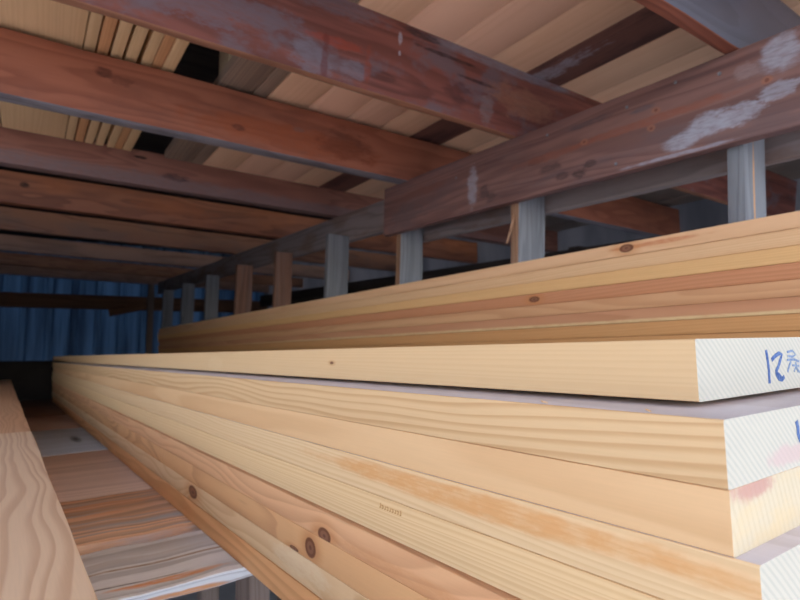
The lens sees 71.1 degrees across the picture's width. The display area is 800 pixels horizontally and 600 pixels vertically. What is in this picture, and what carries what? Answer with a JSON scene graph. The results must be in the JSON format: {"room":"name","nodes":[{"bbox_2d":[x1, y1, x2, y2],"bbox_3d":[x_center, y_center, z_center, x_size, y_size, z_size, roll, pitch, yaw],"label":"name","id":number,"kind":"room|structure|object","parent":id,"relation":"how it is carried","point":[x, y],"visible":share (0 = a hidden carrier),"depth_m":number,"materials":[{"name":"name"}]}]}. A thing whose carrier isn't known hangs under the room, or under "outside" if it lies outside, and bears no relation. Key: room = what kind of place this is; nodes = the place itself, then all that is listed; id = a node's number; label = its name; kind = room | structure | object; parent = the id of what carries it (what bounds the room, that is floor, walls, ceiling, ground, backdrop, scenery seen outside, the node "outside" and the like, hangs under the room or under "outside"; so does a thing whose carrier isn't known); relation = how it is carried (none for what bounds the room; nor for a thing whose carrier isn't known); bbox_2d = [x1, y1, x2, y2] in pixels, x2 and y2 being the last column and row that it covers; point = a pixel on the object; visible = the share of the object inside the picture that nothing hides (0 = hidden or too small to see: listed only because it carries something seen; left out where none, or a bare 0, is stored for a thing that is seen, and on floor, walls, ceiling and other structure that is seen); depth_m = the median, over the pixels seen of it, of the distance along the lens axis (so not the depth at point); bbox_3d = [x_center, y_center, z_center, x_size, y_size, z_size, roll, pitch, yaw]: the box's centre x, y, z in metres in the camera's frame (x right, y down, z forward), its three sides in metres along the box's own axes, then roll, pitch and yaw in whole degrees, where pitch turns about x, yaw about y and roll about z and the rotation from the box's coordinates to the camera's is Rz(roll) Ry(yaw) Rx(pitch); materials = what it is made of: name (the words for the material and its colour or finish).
{"room":"lumber storage shed","nodes":[
{"label":"lumber storage shed","id":0,"kind":"room"},
{"bbox_2d":[0,238,264,360],"bbox_3d":[-4.585,-0.024,8.334,5.880,1.850,0.044,4,-6,-34],"label":"wall","id":1,"kind":"structure","parent":0,"point":[26,334],"depth_m":8.22,"materials":[{"name":"blue fabric"}]},
{"bbox_2d":[0,361,60,400],"bbox_3d":[-4.615,1.553,8.121,5.750,1.350,0.036,4,-6,-34],"label":"trim","id":2,"kind":"structure","parent":1,"relation":"attached to","point":[30,380],"depth_m":7.77,"materials":[{"name":"black"}]},
{"bbox_2d":[0,292,267,312],"bbox_3d":[-4.582,0.031,8.250,5.600,0.209,0.094,3,-6,-35],"label":"beam","id":3,"kind":"structure","parent":1,"relation":"attached to","point":[7,299],"depth_m":8.21,"materials":[{"name":"brown wood"}]},
{"bbox_2d":[108,303,145,316],"bbox_3d":[-4.125,0.144,8.462,0.512,0.219,0.046,2,-6,-34],"label":"brace","id":4,"kind":"object","parent":3,"relation":"attached to","point":[136,307],"visible":1,"depth_m":8.44,"materials":[{"name":"brown wood"}]},
{"bbox_2d":[0,265,268,292],"bbox_3d":[-4.393,-0.347,8.382,5.432,0.310,0.093,2,-6,-34],"label":"joist","id":5,"kind":"object","parent":1,"relation":"attached to","point":[4,269],"visible":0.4,"depth_m":8.26,"materials":[{"name":"brown wood"}]},
{"bbox_2d":[0,42,332,248],"bbox_3d":[-1.516,-1.366,3.865,6.000,0.060,11.600,2,-6,-35],"label":"ceiling","id":6,"kind":"structure","parent":0,"point":[198,62],"depth_m":5.04,"materials":[{"name":"black"}]},
{"bbox_2d":[165,581,276,599],"bbox_3d":[-1.409,1.655,1.905,80.000,0.100,85.000,2,-6,-35],"label":"floor","id":7,"kind":"structure","parent":0,"point":[227,591],"depth_m":3.25,"materials":[{"name":"grey concrete"}]},
{"bbox_2d":[145,284,154,353],"bbox_3d":[-3.849,0.994,8.555,0.087,2.478,0.087,4,-6,-34],"label":"post","id":8,"kind":"object","parent":7,"relation":"on","point":[151,287],"visible":0.48,"depth_m":8.58,"materials":[{"name":"wood"}]},
{"bbox_2d":[161,290,173,352],"bbox_3d":[-3.043,0.942,7.222,0.196,2.156,0.128,2,-6,-34],"label":"wall post","id":9,"kind":"object","parent":7,"relation":"on","point":[168,295],"visible":0.23,"depth_m":7.26,"materials":[{"name":"grey wood"}]},
{"bbox_2d":[158,200,383,293],"bbox_3d":[-1.759,-0.325,5.611,0.048,0.433,6.562,2,-6,-34],"label":"beam","id":10,"kind":"structure","parent":9,"relation":"attached to","point":[368,221],"depth_m":4.04,"materials":[{"name":"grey wood"}]},
{"bbox_2d":[0,252,302,287],"bbox_3d":[-3.636,-0.412,7.253,5.432,0.316,0.093,2,-6,-34],"label":"joist","id":11,"kind":"object","parent":10,"relation":"on","point":[15,259],"visible":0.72,"depth_m":7.13,"materials":[{"name":"brown wood"}]},
{"bbox_2d":[0,234,348,280],"bbox_3d":[-2.850,-0.485,6.080,5.432,0.328,0.094,2,-6,-34],"label":"joist","id":12,"kind":"object","parent":10,"relation":"on","point":[12,243],"visible":0.7,"depth_m":5.95,"materials":[{"name":"brown wood"}]},
{"bbox_2d":[0,206,395,271],"bbox_3d":[-2.082,-0.554,4.933,5.433,0.345,0.095,2,-6,-34],"label":"joist","id":13,"kind":"object","parent":10,"relation":"on","point":[11,219],"visible":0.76,"depth_m":4.81,"materials":[{"name":"brown wood"}]},
{"bbox_2d":[0,169,476,263],"bbox_3d":[-1.474,-0.618,4.027,5.434,0.371,0.095,2,-6,-34],"label":"joist","id":14,"kind":"object","parent":10,"relation":"on","point":[16,188],"visible":0.7,"depth_m":3.90,"materials":[{"name":"orange wood"}]},
{"bbox_2d":[0,123,557,251],"bbox_3d":[-0.936,-0.656,3.222,5.433,0.353,0.095,2,-6,-34],"label":"joist","id":15,"kind":"object","parent":10,"relation":"on","point":[19,149],"visible":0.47,"depth_m":3.00,"materials":[{"name":"reddish brown wood"}]},
{"bbox_2d":[180,283,194,324],"bbox_3d":[-2.453,0.873,6.354,0.203,2.134,0.126,2,-6,-33],"label":"wall post","id":16,"kind":"object","parent":7,"relation":"on","point":[188,289],"visible":0.25,"depth_m":6.39,"materials":[{"name":"grey wood"}]},
{"bbox_2d":[197,586,218,599],"bbox_3d":[-0.997,1.245,2.911,0.091,0.830,0.091,2,-6,-35],"label":"support post","id":17,"kind":"object","parent":7,"relation":"on","point":[212,593],"visible":0.14,"depth_m":2.85,"materials":[{"name":"grey wood"}]},
{"bbox_2d":[203,275,219,320],"bbox_3d":[-1.895,0.806,5.514,0.194,2.114,0.126,2,-6,-34],"label":"wall post","id":18,"kind":"object","parent":7,"relation":"on","point":[211,281],"visible":0.22,"depth_m":5.55,"materials":[{"name":"grey wood"}]},
{"bbox_2d":[234,264,252,314],"bbox_3d":[-1.356,0.745,4.719,0.203,2.092,0.131,2,-6,-34],"label":"wall post","id":19,"kind":"object","parent":7,"relation":"on","point":[242,296],"visible":0.17,"depth_m":4.75,"materials":[{"name":"brown wood"}]},
{"bbox_2d":[236,575,268,599],"bbox_3d":[-0.320,1.011,1.214,0.047,0.970,0.091,2,-6,-35],"label":"support post","id":20,"kind":"object","parent":7,"relation":"on","point":[248,588],"visible":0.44,"depth_m":1.21,"materials":[{"name":"grey wood"}]},
{"bbox_2d":[272,251,292,307],"bbox_3d":[-0.868,0.688,3.983,0.193,2.070,0.120,2,-6,-34],"label":"wall post","id":21,"kind":"object","parent":7,"relation":"on","point":[282,280],"visible":0.21,"depth_m":4.02,"materials":[{"name":"brown wood"}]},
{"bbox_2d":[324,234,348,297],"bbox_3d":[-0.401,0.634,3.299,0.205,2.054,0.122,2,-6,-34],"label":"wall post","id":22,"kind":"object","parent":7,"relation":"on","point":[337,246],"visible":0.19,"depth_m":3.33,"materials":[{"name":"grey wood"}]},
{"bbox_2d":[395,228,422,284],"bbox_3d":[0.028,0.530,2.658,0.198,2.143,0.124,2,-6,-34],"label":"wall post","id":23,"kind":"object","parent":7,"relation":"on","point":[409,245],"visible":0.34,"depth_m":2.69,"materials":[{"name":"grey wood"}]},
{"bbox_2d":[506,196,544,263],"bbox_3d":[0.457,0.483,2.025,0.203,2.120,0.125,2,-6,-34],"label":"wall post","id":24,"kind":"object","parent":7,"relation":"on","point":[527,228],"visible":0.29,"depth_m":2.05,"materials":[{"name":"grey wood"}]},
{"bbox_2d":[423,130,799,242],"bbox_3d":[0.798,-0.467,1.783,0.049,0.346,2.638,2,-6,-34],"label":"beam","id":25,"kind":"structure","parent":24,"relation":"attached to","point":[785,147],"depth_m":1.81,"materials":[{"name":"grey wood"}]},
{"bbox_2d":[568,246,582,249],"bbox_3d":[1.221,0.677,3.859,0.156,2.104,0.171,2,-6,-34],"label":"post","id":26,"kind":"object","parent":7,"relation":"on","point":[574,247],"visible":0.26,"depth_m":3.90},
{"bbox_2d":[727,139,765,223],"bbox_3d":[0.871,0.436,1.384,0.178,2.096,0.123,2,-6,-33],"label":"wall post","id":27,"kind":"object","parent":7,"relation":"on","point":[745,162],"visible":0.17,"depth_m":1.41,"materials":[{"name":"grey wood"}]},
{"bbox_3d":[-0.500,0.999,0.212,0.090,0.830,0.091,2,-6,-35],"label":"support post","id":28,"kind":"object","parent":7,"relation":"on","visible":0},
{"bbox_3d":[-1.958,0.728,2.288,0.090,0.139,5.900,2,-6,-35],"label":"bearer","id":29,"kind":"object","parent":28,"relation":"on","visible":0},
{"bbox_2d":[19,399,56,407],"bbox_3d":[-2.835,0.861,4.641,1.620,0.040,0.844,2,-6,-35],"label":"board","id":30,"kind":"object","parent":29,"relation":"on","point":[41,402],"visible":0.12,"depth_m":4.52,"materials":[{"name":"brown wood"}]},
{"bbox_2d":[22,406,66,417],"bbox_3d":[-2.344,0.790,3.950,1.620,0.040,0.846,2,-6,-35],"label":"board","id":31,"kind":"object","parent":29,"relation":"on","point":[28,412],"visible":0.15,"depth_m":3.81,"materials":[{"name":"brown wood"}]},
{"bbox_2d":[26,415,81,431],"bbox_3d":[-1.863,0.719,3.274,1.620,0.040,0.812,2,-6,-35],"label":"board","id":32,"kind":"object","parent":29,"relation":"on","point":[56,422],"visible":0.14,"depth_m":3.14,"materials":[{"name":"brown wood"}]},
{"bbox_2d":[32,428,106,456],"bbox_3d":[-1.381,0.648,2.595,1.620,0.040,0.844,2,-6,-35],"label":"board","id":33,"kind":"object","parent":29,"relation":"on","point":[73,440],"visible":0.12,"depth_m":2.43,"materials":[{"name":"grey wood"}]},
{"bbox_2d":[52,396,322,599],"bbox_3d":[-1.209,0.596,2.533,0.286,0.043,5.350,2,-6,-35],"label":"board","id":34,"kind":"object","parent":33,"relation":"on","point":[286,587],"visible":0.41,"depth_m":1.08,"materials":[{"name":"brown wood"}]},
{"bbox_2d":[52,391,368,599],"bbox_3d":[-1.226,0.554,2.556,0.286,0.039,5.400,2,-6,-35],"label":"board","id":35,"kind":"object","parent":34,"relation":"on","point":[316,579],"visible":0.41,"depth_m":0.94,"materials":[{"name":"brown wood"}]},
{"bbox_2d":[52,386,430,599],"bbox_3d":[-1.227,0.516,2.559,0.286,0.038,5.380,2,-6,-35],"label":"board","id":36,"kind":"object","parent":35,"relation":"on","point":[370,582],"visible":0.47,"depth_m":0.83,"materials":[{"name":"brown wood"}]},
{"bbox_2d":[52,382,521,599],"bbox_3d":[-1.239,0.481,2.579,0.286,0.036,5.420,2,-6,-35],"label":"board","id":37,"kind":"object","parent":36,"relation":"on","point":[428,576],"visible":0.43,"depth_m":0.70,"materials":[{"name":"brown wood"}]},
{"bbox_2d":[52,376,663,599],"bbox_3d":[-1.242,0.436,2.579,0.286,0.041,5.400,2,-6,-35],"label":"board","id":38,"kind":"object","parent":37,"relation":"on","point":[524,574],"visible":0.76,"depth_m":0.56,"materials":[{"name":"brown wood"}]},
{"bbox_2d":[52,372,799,599],"bbox_3d":[-1.231,0.396,2.567,0.286,0.038,5.360,2,-6,-35],"label":"board","id":39,"kind":"object","parent":38,"relation":"on","point":[666,569],"visible":0.44,"depth_m":0.43,"materials":[{"name":"brown wood"}]},
{"bbox_2d":[53,367,799,556],"bbox_3d":[-1.222,0.357,2.558,0.286,0.038,5.300,2,-6,-35],"label":"board","id":40,"kind":"object","parent":39,"relation":"on","point":[734,522],"visible":0.41,"depth_m":0.42,"materials":[{"name":"brown wood"}]},
{"bbox_2d":[52,362,799,489],"bbox_3d":[-1.241,0.319,2.584,0.286,0.042,5.360,2,-6,-35],"label":"board","id":41,"kind":"object","parent":40,"relation":"on","point":[731,443],"visible":0.84,"depth_m":0.44,"materials":[{"name":"brown wood"}]},
{"bbox_2d":[53,337,799,401],"bbox_3d":[-1.432,0.303,2.889,0.235,0.044,6.000,2,-6,-35],"label":"board","id":42,"kind":"object","parent":41,"relation":"on","point":[694,370],"visible":1,"depth_m":0.48,"materials":[{"name":"brown wood"}]},
{"bbox_2d":[42,449,152,501],"bbox_3d":[-0.895,0.579,1.911,1.620,0.040,0.826,2,-6,-35],"label":"board","id":43,"kind":"object","parent":29,"relation":"on","point":[99,473],"visible":0.15,"depth_m":1.74,"materials":[{"name":"brown wood"}]},
{"bbox_2d":[0,380,30,433],"bbox_3d":[-2.047,0.552,2.712,0.301,0.197,3.750,2,-6,-35],"label":"timber","id":44,"kind":"object","parent":43,"relation":"on","point":[12,418],"visible":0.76,"depth_m":1.75,"materials":[{"name":"brown wood"}]},
{"bbox_2d":[60,489,199,555],"bbox_3d":[-0.535,0.525,1.406,1.620,0.042,0.414,2,-6,-35],"label":"board","id":45,"kind":"object","parent":29,"relation":"on","point":[142,516],"visible":0.16,"depth_m":1.25,"materials":[{"name":"brown wood"}]},
{"bbox_2d":[0,431,97,599],"bbox_3d":[-0.570,0.336,0.634,0.302,0.200,1.345,2,-6,-35],"label":"timber","id":46,"kind":"object","parent":45,"relation":"on","point":[40,558],"visible":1,"depth_m":0.53,"materials":[{"name":"brown wood"}]},
{"bbox_2d":[81,530,252,599],"bbox_3d":[-0.325,0.494,1.109,1.620,0.042,0.310,2,-6,-35],"label":"board","id":47,"kind":"object","parent":29,"relation":"on","point":[190,562],"visible":0.23,"depth_m":0.97,"materials":[{"name":"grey wood"}]},
{"label":"post","id":48,"kind":"object","parent":7,"relation":"on","visible":0},
{"bbox_2d":[260,235,664,306],"bbox_3d":[0.328,-0.187,5.169,0.047,0.541,9.200,2,-6,-34],"label":"beam","id":49,"kind":"structure","parent":48,"relation":"attached to","point":[305,295],"depth_m":5.84,"materials":[{"name":"black wood"}]},
{"bbox_2d":[0,27,679,236],"bbox_3d":[-0.362,-0.677,2.362,5.434,0.388,0.087,2,-6,-34],"label":"joist","id":50,"kind":"object","parent":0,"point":[39,73],"visible":0.67,"depth_m":2.11,"materials":[{"name":"orange wood"}]},
{"bbox_2d":[0,0,88,138],"bbox_3d":[-0.805,-0.925,1.272,0.249,0.086,3.300,2,-6,-34],"label":"board","id":51,"kind":"object","parent":50,"relation":"on","point":[50,20],"visible":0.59,"depth_m":1.79,"materials":[{"name":"brown wood"}]},
{"bbox_2d":[65,11,102,139],"bbox_3d":[-0.684,-0.967,1.357,0.039,0.180,3.302,2,-6,-34],"label":"board","id":52,"kind":"object","parent":50,"relation":"on","point":[94,20],"visible":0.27,"depth_m":1.84,"materials":[{"name":"beige wood"}]},
{"bbox_2d":[75,15,117,141],"bbox_3d":[-0.651,-0.965,1.379,0.039,0.180,3.302,2,-6,-34],"label":"board","id":53,"kind":"object","parent":50,"relation":"on","point":[108,25],"visible":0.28,"depth_m":1.86,"materials":[{"name":"brown wood"}]},
{"bbox_2d":[85,20,132,143],"bbox_3d":[-0.616,-0.962,1.402,0.041,0.181,3.302,2,-6,-34],"label":"board","id":54,"kind":"object","parent":50,"relation":"on","point":[123,29],"visible":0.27,"depth_m":1.89,"materials":[{"name":"beige wood"}]},
{"bbox_2d":[95,24,148,145],"bbox_3d":[-0.578,-0.959,1.427,0.040,0.181,3.302,2,-6,-34],"label":"board","id":55,"kind":"object","parent":50,"relation":"on","point":[137,36],"visible":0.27,"depth_m":1.92,"materials":[{"name":"beige wood"}]},
{"bbox_2d":[107,29,164,147],"bbox_3d":[-0.537,-0.956,1.455,0.037,0.180,3.302,2,-6,-34],"label":"board","id":56,"kind":"object","parent":50,"relation":"on","point":[153,39],"visible":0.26,"depth_m":1.95,"materials":[{"name":"beige wood"}]},
{"bbox_2d":[115,34,175,148],"bbox_3d":[-0.508,-0.954,1.474,0.038,0.182,3.302,2,-6,-34],"label":"board","id":57,"kind":"object","parent":50,"relation":"on","point":[166,44],"visible":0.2,"depth_m":1.96,"materials":[{"name":"brown wood"}]},
{"bbox_2d":[122,38,188,150],"bbox_3d":[-0.475,-0.952,1.496,0.046,0.181,3.302,2,-6,-34],"label":"board","id":58,"kind":"object","parent":50,"relation":"on","point":[179,46],"visible":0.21,"depth_m":1.98,"materials":[{"name":"beige wood"}]},
{"bbox_2d":[164,55,274,161],"bbox_3d":[-0.271,-0.886,1.627,0.134,0.082,3.300,2,-6,-34],"label":"board","id":59,"kind":"object","parent":50,"relation":"on","point":[240,74],"visible":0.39,"depth_m":2.12,"materials":[{"name":"brown wood"}]},
{"bbox_2d":[218,51,231,74],"bbox_3d":[-0.617,-0.936,2.136,0.115,0.155,0.122,2,-6,-34],"label":"block","id":60,"kind":"object","parent":59,"relation":"on","point":[224,58],"visible":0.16,"depth_m":2.11,"materials":[{"name":"brown wood"}]},
{"bbox_2d":[191,0,359,164],"bbox_3d":[-0.189,-0.880,1.682,0.058,0.080,3.300,2,-6,-34],"label":"board","id":61,"kind":"object","parent":50,"relation":"on","point":[277,75],"visible":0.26,"depth_m":2.17,"materials":[{"name":"brown wood"}]},
{"bbox_2d":[203,0,433,170],"bbox_3d":[-0.091,-0.873,1.747,0.175,0.083,3.300,2,-6,-34],"label":"board","id":62,"kind":"object","parent":50,"relation":"on","point":[296,90],"visible":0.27,"depth_m":2.16,"materials":[{"name":"brown wood"}]},
{"bbox_2d":[234,0,510,176],"bbox_3d":[0.057,-0.862,1.845,0.181,0.084,3.300,2,-6,-34],"label":"board","id":63,"kind":"object","parent":50,"relation":"on","point":[449,20],"visible":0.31,"depth_m":1.77,"materials":[{"name":"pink wood"}]},
{"bbox_2d":[265,0,584,181],"bbox_3d":[0.205,-0.852,1.944,0.174,0.084,3.300,2,-6,-34],"label":"board","id":64,"kind":"object","parent":50,"relation":"on","point":[514,21],"visible":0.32,"depth_m":1.79,"materials":[{"name":"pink wood"}]},
{"bbox_2d":[293,0,643,186],"bbox_3d":[0.347,-0.842,2.039,0.170,0.084,3.300,2,-6,-34],"label":"board","id":65,"kind":"object","parent":50,"relation":"on","point":[588,18],"visible":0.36,"depth_m":1.83,"materials":[{"name":"brown wood"}]},
{"bbox_2d":[319,7,678,191],"bbox_3d":[0.494,-0.831,2.137,0.182,0.083,3.300,2,-6,-34],"label":"board","id":66,"kind":"object","parent":50,"relation":"on","point":[643,26],"visible":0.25,"depth_m":1.92,"materials":[{"name":"wood"}]},
{"bbox_2d":[346,0,799,195],"bbox_3d":[0.640,-0.820,2.234,0.166,0.083,3.300,2,-6,-34],"label":"board","id":67,"kind":"object","parent":50,"relation":"on","point":[677,43],"visible":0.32,"depth_m":2.01,"materials":[{"name":"brown wood"}]},
{"bbox_2d":[369,4,799,198],"bbox_3d":[0.789,-0.809,2.333,0.189,0.084,3.300,2,-6,-34],"label":"board","id":68,"kind":"object","parent":50,"relation":"on","point":[704,54],"visible":0.09,"depth_m":2.04,"materials":[{"name":"brown wood"}]},
{"bbox_2d":[384,25,799,236],"bbox_3d":[0.616,-0.484,1.728,0.048,0.329,2.447,2,-6,-34],"label":"header beam","id":69,"kind":"structure","parent":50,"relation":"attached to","point":[750,93],"depth_m":1.62,"materials":[{"name":"brown wood"}]},
{"bbox_2d":[52,0,796,216],"bbox_3d":[0.035,-0.734,1.772,5.435,0.411,0.070,2,-6,-34],"label":"joist","id":70,"kind":"object","parent":69,"relation":"on","point":[345,44],"visible":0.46,"depth_m":1.68,"materials":[{"name":"red wood"}]},
{"bbox_2d":[634,0,799,53],"bbox_3d":[0.449,-0.752,1.152,5.434,0.386,0.051,2,-6,-34],"label":"joist","id":71,"kind":"object","parent":69,"relation":"on","point":[727,26],"visible":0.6,"depth_m":1.36,"materials":[{"name":"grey wood"}]},
{"bbox_2d":[545,159,799,226],"bbox_3d":[1.955,-0.725,3.109,0.237,0.086,3.300,2,-6,-34],"label":"board","id":72,"kind":"object","parent":50,"relation":"on","point":[667,193],"visible":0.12,"depth_m":3.52,"materials":[{"name":"brown wood"}]},
{"bbox_2d":[545,168,799,231],"bbox_3d":[2.142,-0.711,3.233,0.192,0.083,3.300,2,-6,-34],"label":"board","id":73,"kind":"object","parent":50,"relation":"on","point":[793,174],"visible":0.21,"depth_m":3.70,"materials":[{"name":"brown wood"}]},
{"bbox_2d":[159,331,799,353],"bbox_3d":[-0.757,0.321,3.489,0.088,0.036,6.171,2,-6,-35],"label":"board","id":74,"kind":"object","parent":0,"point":[777,333],"visible":0.34,"depth_m":1.60,"materials":[{"name":"brown wood"}]},
{"bbox_2d":[158,313,799,352],"bbox_3d":[-0.758,0.284,3.489,0.088,0.036,6.170,2,-6,-35],"label":"board","id":75,"kind":"object","parent":74,"relation":"on","point":[782,322],"visible":0.88,"depth_m":1.63,"materials":[{"name":"brown wood"}]},
{"bbox_2d":[158,296,799,348],"bbox_3d":[-0.761,0.249,3.497,0.088,0.036,6.220,2,-6,-35],"label":"board","id":76,"kind":"object","parent":75,"relation":"on","point":[784,305],"visible":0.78,"depth_m":1.63,"materials":[{"name":"brown wood"}]},
{"bbox_2d":[159,279,799,345],"bbox_3d":[-0.737,0.209,3.463,0.088,0.036,6.173,2,-6,-35],"label":"board","id":77,"kind":"object","parent":76,"relation":"on","point":[786,288],"visible":0.79,"depth_m":1.62,"materials":[{"name":"brown wood"}]},
{"bbox_2d":[158,262,799,341],"bbox_3d":[-0.769,0.178,3.514,0.088,0.036,6.197,2,-6,-35],"label":"board","id":78,"kind":"object","parent":77,"relation":"on","point":[789,271],"visible":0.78,"depth_m":1.63,"materials":[{"name":"brown wood"}]},
{"bbox_2d":[158,245,799,338],"bbox_3d":[-0.773,0.143,3.518,0.088,0.036,6.227,2,-6,-35],"label":"board","id":79,"kind":"object","parent":78,"relation":"on","point":[789,254],"visible":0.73,"depth_m":1.63,"materials":[{"name":"brown wood"}]},
{"bbox_2d":[158,228,799,335],"bbox_3d":[-0.775,0.107,3.526,0.088,0.036,6.222,2,-6,-35],"label":"board","id":80,"kind":"object","parent":79,"relation":"on","point":[791,237],"visible":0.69,"depth_m":1.64,"materials":[{"name":"brown wood"}]},
{"bbox_2d":[159,211,799,331],"bbox_3d":[-0.750,0.068,3.490,0.088,0.036,6.209,2,-6,-35],"label":"board","id":81,"kind":"object","parent":80,"relation":"on","point":[791,220],"visible":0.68,"depth_m":1.63,"materials":[{"name":"brown wood"}]},
{"bbox_2d":[265,178,799,308],"bbox_3d":[0.779,0.299,5.386,0.005,3.100,11.300,2,-6,-35],"label":"wall","id":82,"kind":"structure","parent":0,"point":[705,213],"depth_m":4.51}
]}

